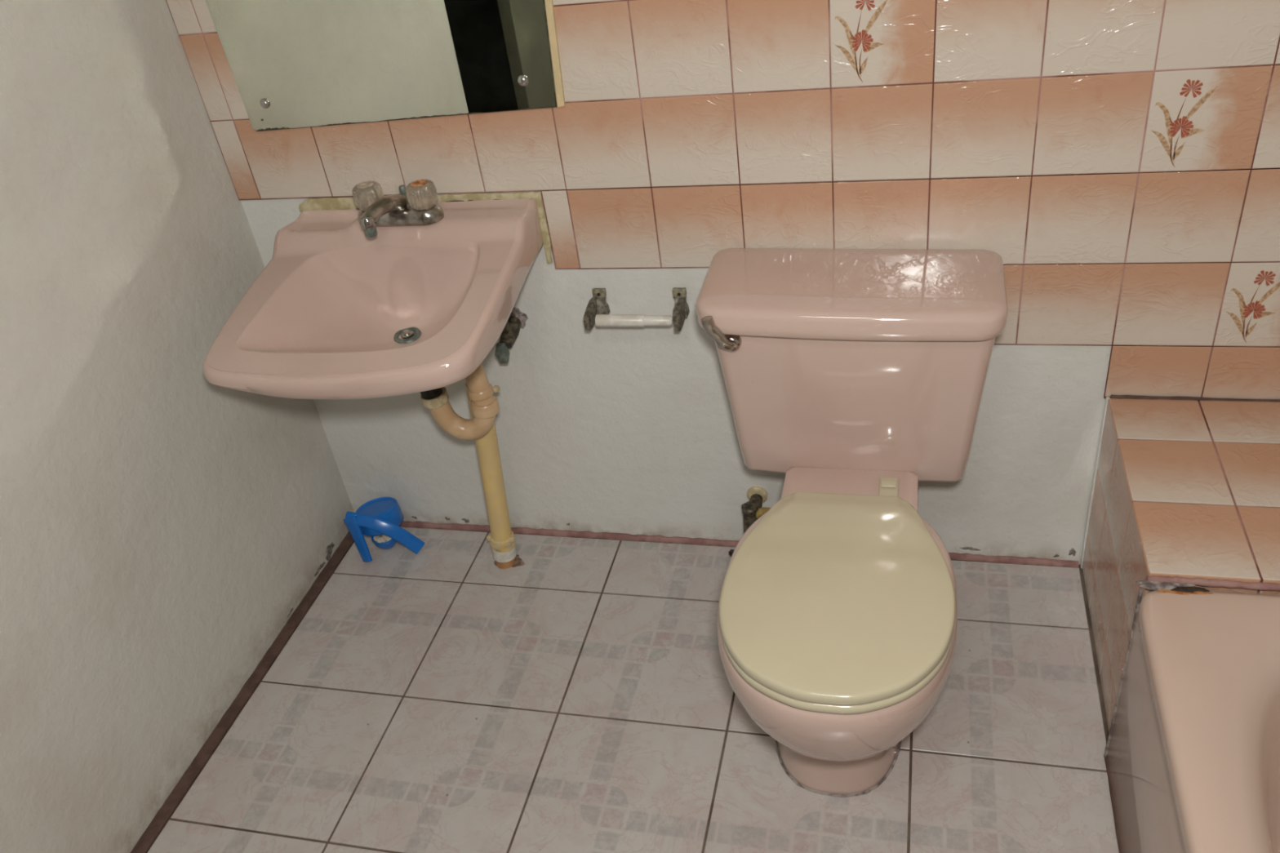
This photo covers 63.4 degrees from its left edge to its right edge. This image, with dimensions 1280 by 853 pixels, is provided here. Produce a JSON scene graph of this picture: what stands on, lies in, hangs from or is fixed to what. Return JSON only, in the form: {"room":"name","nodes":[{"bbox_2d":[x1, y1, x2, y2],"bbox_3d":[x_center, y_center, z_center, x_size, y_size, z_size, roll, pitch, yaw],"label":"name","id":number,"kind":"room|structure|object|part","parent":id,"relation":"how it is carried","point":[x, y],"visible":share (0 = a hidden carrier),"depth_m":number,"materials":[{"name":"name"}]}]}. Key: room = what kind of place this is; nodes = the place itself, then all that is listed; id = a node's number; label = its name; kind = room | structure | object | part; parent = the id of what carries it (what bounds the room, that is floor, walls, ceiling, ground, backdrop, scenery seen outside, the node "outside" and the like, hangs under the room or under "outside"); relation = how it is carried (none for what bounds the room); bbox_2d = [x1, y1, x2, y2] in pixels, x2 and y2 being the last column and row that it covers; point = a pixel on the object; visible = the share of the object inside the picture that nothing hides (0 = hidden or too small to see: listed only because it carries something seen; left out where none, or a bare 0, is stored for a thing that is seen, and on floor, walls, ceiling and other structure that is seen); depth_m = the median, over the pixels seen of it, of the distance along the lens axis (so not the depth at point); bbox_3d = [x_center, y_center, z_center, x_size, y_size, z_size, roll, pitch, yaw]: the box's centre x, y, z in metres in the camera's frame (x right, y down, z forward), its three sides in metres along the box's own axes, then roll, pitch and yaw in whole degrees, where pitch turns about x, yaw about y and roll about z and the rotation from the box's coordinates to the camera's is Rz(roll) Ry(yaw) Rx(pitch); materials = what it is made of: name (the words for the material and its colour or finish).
{"room":"bathroom","nodes":[
{"label":"bathroom","id":0,"kind":"room"},
{"bbox_2d":[0,0,354,852],"bbox_3d":[-1.125,-0.042,0.772,0.101,2.470,2.456,2,36,15],"label":"wall","id":1,"kind":"structure","parent":0,"point":[162,525],"depth_m":1.67,"materials":[{"name":"paint"}]},
{"bbox_2d":[130,530,354,852],"bbox_3d":[-0.872,0.807,1.586,0.026,0.008,2.028,2,36,15],"label":"trim","id":2,"kind":"structure","parent":1,"relation":"attached to","point":[174,799],"depth_m":1.96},
{"bbox_2d":[146,527,1119,852],"bbox_3d":[0.201,0.948,1.191,2.508,0.050,2.570,2,36,15],"label":"floor","id":3,"kind":"structure","parent":0,"point":[577,697],"depth_m":1.81,"materials":[{"name":"tile"}]},
{"bbox_2d":[343,497,424,561],"bbox_3d":[-0.566,0.224,2.264,0.124,0.110,0.149,-30,40,-28],"label":"brush holder","id":4,"kind":"object","parent":3,"relation":"on","point":[380,518],"visible":1,"depth_m":2.24,"materials":[{"name":"blue plastic"}]},
{"bbox_3d":[-0.610,0.241,2.247,0.023,0.109,0.067,-27,38,-24],"label":"leg","id":5,"kind":"part","parent":4,"relation":"part of","materials":[{"name":"blue plastic"}]},
{"bbox_2d":[355,497,404,536],"bbox_3d":[-0.573,0.198,2.276,0.101,0.063,0.102,2,36,15],"label":"cup","id":6,"kind":"object","parent":4,"relation":"on","point":[382,516],"depth_m":2.24,"materials":[{"name":"blue plastic"}]},
{"bbox_3d":[-0.554,0.233,2.247,0.158,0.110,0.034,-2,35,10],"label":"leg","id":7,"kind":"part","parent":4,"relation":"part of","materials":[{"name":"blue plastic"}]},
{"bbox_2d":[419,361,524,568],"bbox_3d":[-0.314,0.060,2.017,0.150,0.608,0.122,-8,34,1],"label":"trap","id":8,"kind":"object","parent":3,"relation":"on","point":[484,406],"visible":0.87,"depth_m":1.99,"materials":[{"name":"plastic"}]},
{"bbox_2d":[695,248,1008,797],"bbox_3d":[0.313,0.187,1.617,0.466,0.687,0.725,2,36,15],"label":"toilet","id":9,"kind":"object","parent":3,"relation":"on","point":[856,376],"visible":1,"depth_m":1.56,"materials":[{"name":"pink ceramic"}]},
{"bbox_3d":[0.121,-0.143,1.605,0.049,0.065,0.018,-11,34,-3],"label":"lever","id":10,"kind":"part","parent":9,"relation":"part of","materials":[{"name":"silver metal"}]},
{"bbox_3d":[0.144,-0.132,1.628,0.031,0.031,0.018,2,36,15],"label":"flush handle","id":11,"kind":"part","parent":9,"relation":"part of","materials":[{"name":"silver metal"}]},
{"bbox_3d":[0.277,0.241,1.462,0.319,0.016,0.402,2,36,15],"label":"seat","id":12,"kind":"part","parent":9,"relation":"part of","materials":[{"name":"beige plastic"}]},
{"bbox_3d":[0.275,0.224,1.449,0.319,0.024,0.402,2,36,15],"label":"seat lid","id":13,"kind":"part","parent":9,"relation":"part of","materials":[{"name":"beige plastic"}]},
{"bbox_3d":[0.320,0.352,1.645,0.337,0.380,0.576,2,36,15],"label":"bowl","id":14,"kind":"part","parent":9,"relation":"part of","materials":[{"name":"pink ceramic"}]},
{"bbox_3d":[0.330,-0.213,1.632,0.466,0.056,0.231,2,36,15],"label":"tank lid","id":15,"kind":"part","parent":9,"relation":"part of","materials":[{"name":"pink ceramic"}]},
{"bbox_3d":[0.356,-0.080,1.732,0.435,0.318,0.200,2,36,15],"label":"tank","id":16,"kind":"part","parent":9,"relation":"part of","materials":[{"name":"pink ceramic"}]},
{"bbox_2d":[1080,394,1279,733],"bbox_3d":[1.135,0.243,1.610,0.759,0.396,0.439,2,36,15],"label":"tiled ledge","id":17,"kind":"object","parent":3,"relation":"on","point":[1183,486],"visible":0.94,"depth_m":1.60,"materials":[{"name":"pink tile"}]},
{"bbox_2d":[1103,575,1279,852],"bbox_3d":[0.904,0.817,0.838,0.768,0.389,1.546,2,36,15],"label":"bathtub","id":18,"kind":"object","parent":3,"relation":"on","point":[1192,754],"visible":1,"depth_m":1.30,"materials":[{"name":"pink ceramic"}]},
{"bbox_2d":[165,0,1279,564],"bbox_3d":[0.317,-0.747,1.472,2.528,2.470,0.120,2,36,15],"label":"wall","id":19,"kind":"structure","parent":0,"point":[1119,160],"depth_m":1.69,"materials":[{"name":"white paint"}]},
{"bbox_2d":[202,191,552,399],"bbox_3d":[-0.448,-0.202,1.740,0.500,0.213,0.434,2,36,15],"label":"sink","id":20,"kind":"object","parent":19,"relation":"attached to","point":[336,311],"visible":0.9,"depth_m":1.77,"materials":[{"name":"pink ceramic"}]},
{"bbox_2d":[351,178,444,237],"bbox_3d":[-0.425,-0.385,1.780,0.145,0.066,0.124,-23,37,-20],"label":"faucet","id":21,"kind":"object","parent":20,"relation":"on","point":[421,208],"visible":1,"depth_m":1.76,"materials":[{"name":"silver metal"}]},
{"bbox_3d":[-0.469,-0.396,1.790,0.052,0.044,0.052,2,36,15],"label":"knob","id":22,"kind":"part","parent":21,"relation":"part of","materials":[{"name":"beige plastic"}]},
{"bbox_3d":[-0.432,-0.366,1.749,0.037,0.036,0.089,11,39,26],"label":"spout","id":23,"kind":"part","parent":21,"relation":"part of","materials":[{"name":"silver metal"}]},
{"bbox_3d":[-0.416,-0.370,1.794,0.158,0.025,0.054,2,36,15],"label":"plate","id":24,"kind":"part","parent":21,"relation":"part of","materials":[{"name":"silver metal"}]},
{"bbox_3d":[-0.409,-0.399,1.802,0.013,0.042,0.013,2,36,15],"label":"lift rod","id":25,"kind":"part","parent":21,"relation":"part of","materials":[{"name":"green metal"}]},
{"bbox_3d":[-0.371,-0.393,1.764,0.052,0.044,0.052,2,36,15],"label":"knob","id":26,"kind":"part","parent":21,"relation":"part of","materials":[{"name":"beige plastic"}]},
{"bbox_2d":[205,0,565,131],"bbox_3d":[-0.438,-0.772,1.585,0.616,0.632,0.014,2,36,15],"label":"wall mirror","id":27,"kind":"object","parent":19,"relation":"attached to","point":[294,64],"visible":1,"depth_m":1.70,"materials":[{"name":"clear glass"}]},
{"bbox_2d":[494,306,528,364],"bbox_3d":[-0.251,-0.203,1.923,0.047,0.165,0.079,9,38,24],"label":"shutoff valve","id":28,"kind":"object","parent":19,"relation":"attached to","point":[517,320],"visible":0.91,"depth_m":1.94,"materials":[{"name":"metal"}]},
{"bbox_3d":[-0.257,-0.137,1.936,0.028,0.044,0.016,2,36,15],"label":"valve handle","id":29,"kind":"part","parent":28,"relation":"part of","materials":[{"name":"green metal"}]},
{"bbox_2d":[582,287,689,331],"bbox_3d":[-0.007,-0.208,1.844,0.178,0.050,0.072,2,36,15],"label":"toilet paper holder","id":30,"kind":"object","parent":19,"relation":"attached to","point":[597,312],"visible":1,"depth_m":1.83,"materials":[{"name":"grey metal"}]},
{"bbox_3d":[-0.074,-0.241,1.877,0.024,0.018,0.005,2,36,15],"label":"wall plate","id":31,"kind":"part","parent":30,"relation":"part of","materials":[{"name":"metal"}]},
{"bbox_3d":[0.070,-0.236,1.839,0.024,0.018,0.005,2,36,15],"label":"wall plate","id":32,"kind":"part","parent":30,"relation":"part of","materials":[{"name":"metal"}]},
{"bbox_2d":[399,520,1078,568],"bbox_3d":[0.093,0.241,2.186,1.548,0.014,0.012,2,36,15],"label":"trim","id":33,"kind":"structure","parent":19,"relation":"attached to","point":[454,526],"depth_m":2.20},
{"bbox_2d":[728,486,770,556],"bbox_3d":[0.238,0.140,2.004,0.140,0.281,0.116,2,36,15],"label":"supply valve","id":34,"kind":"object","parent":19,"relation":"attached to","point":[753,509],"visible":0.34,"depth_m":2.03,"materials":[{"name":"metal"}]},
{"bbox_3d":[0.208,0.251,2.052,0.056,0.052,0.041,-23,37,-19],"label":"valve handle","id":35,"kind":"part","parent":34,"relation":"part of","materials":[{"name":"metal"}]}
]}

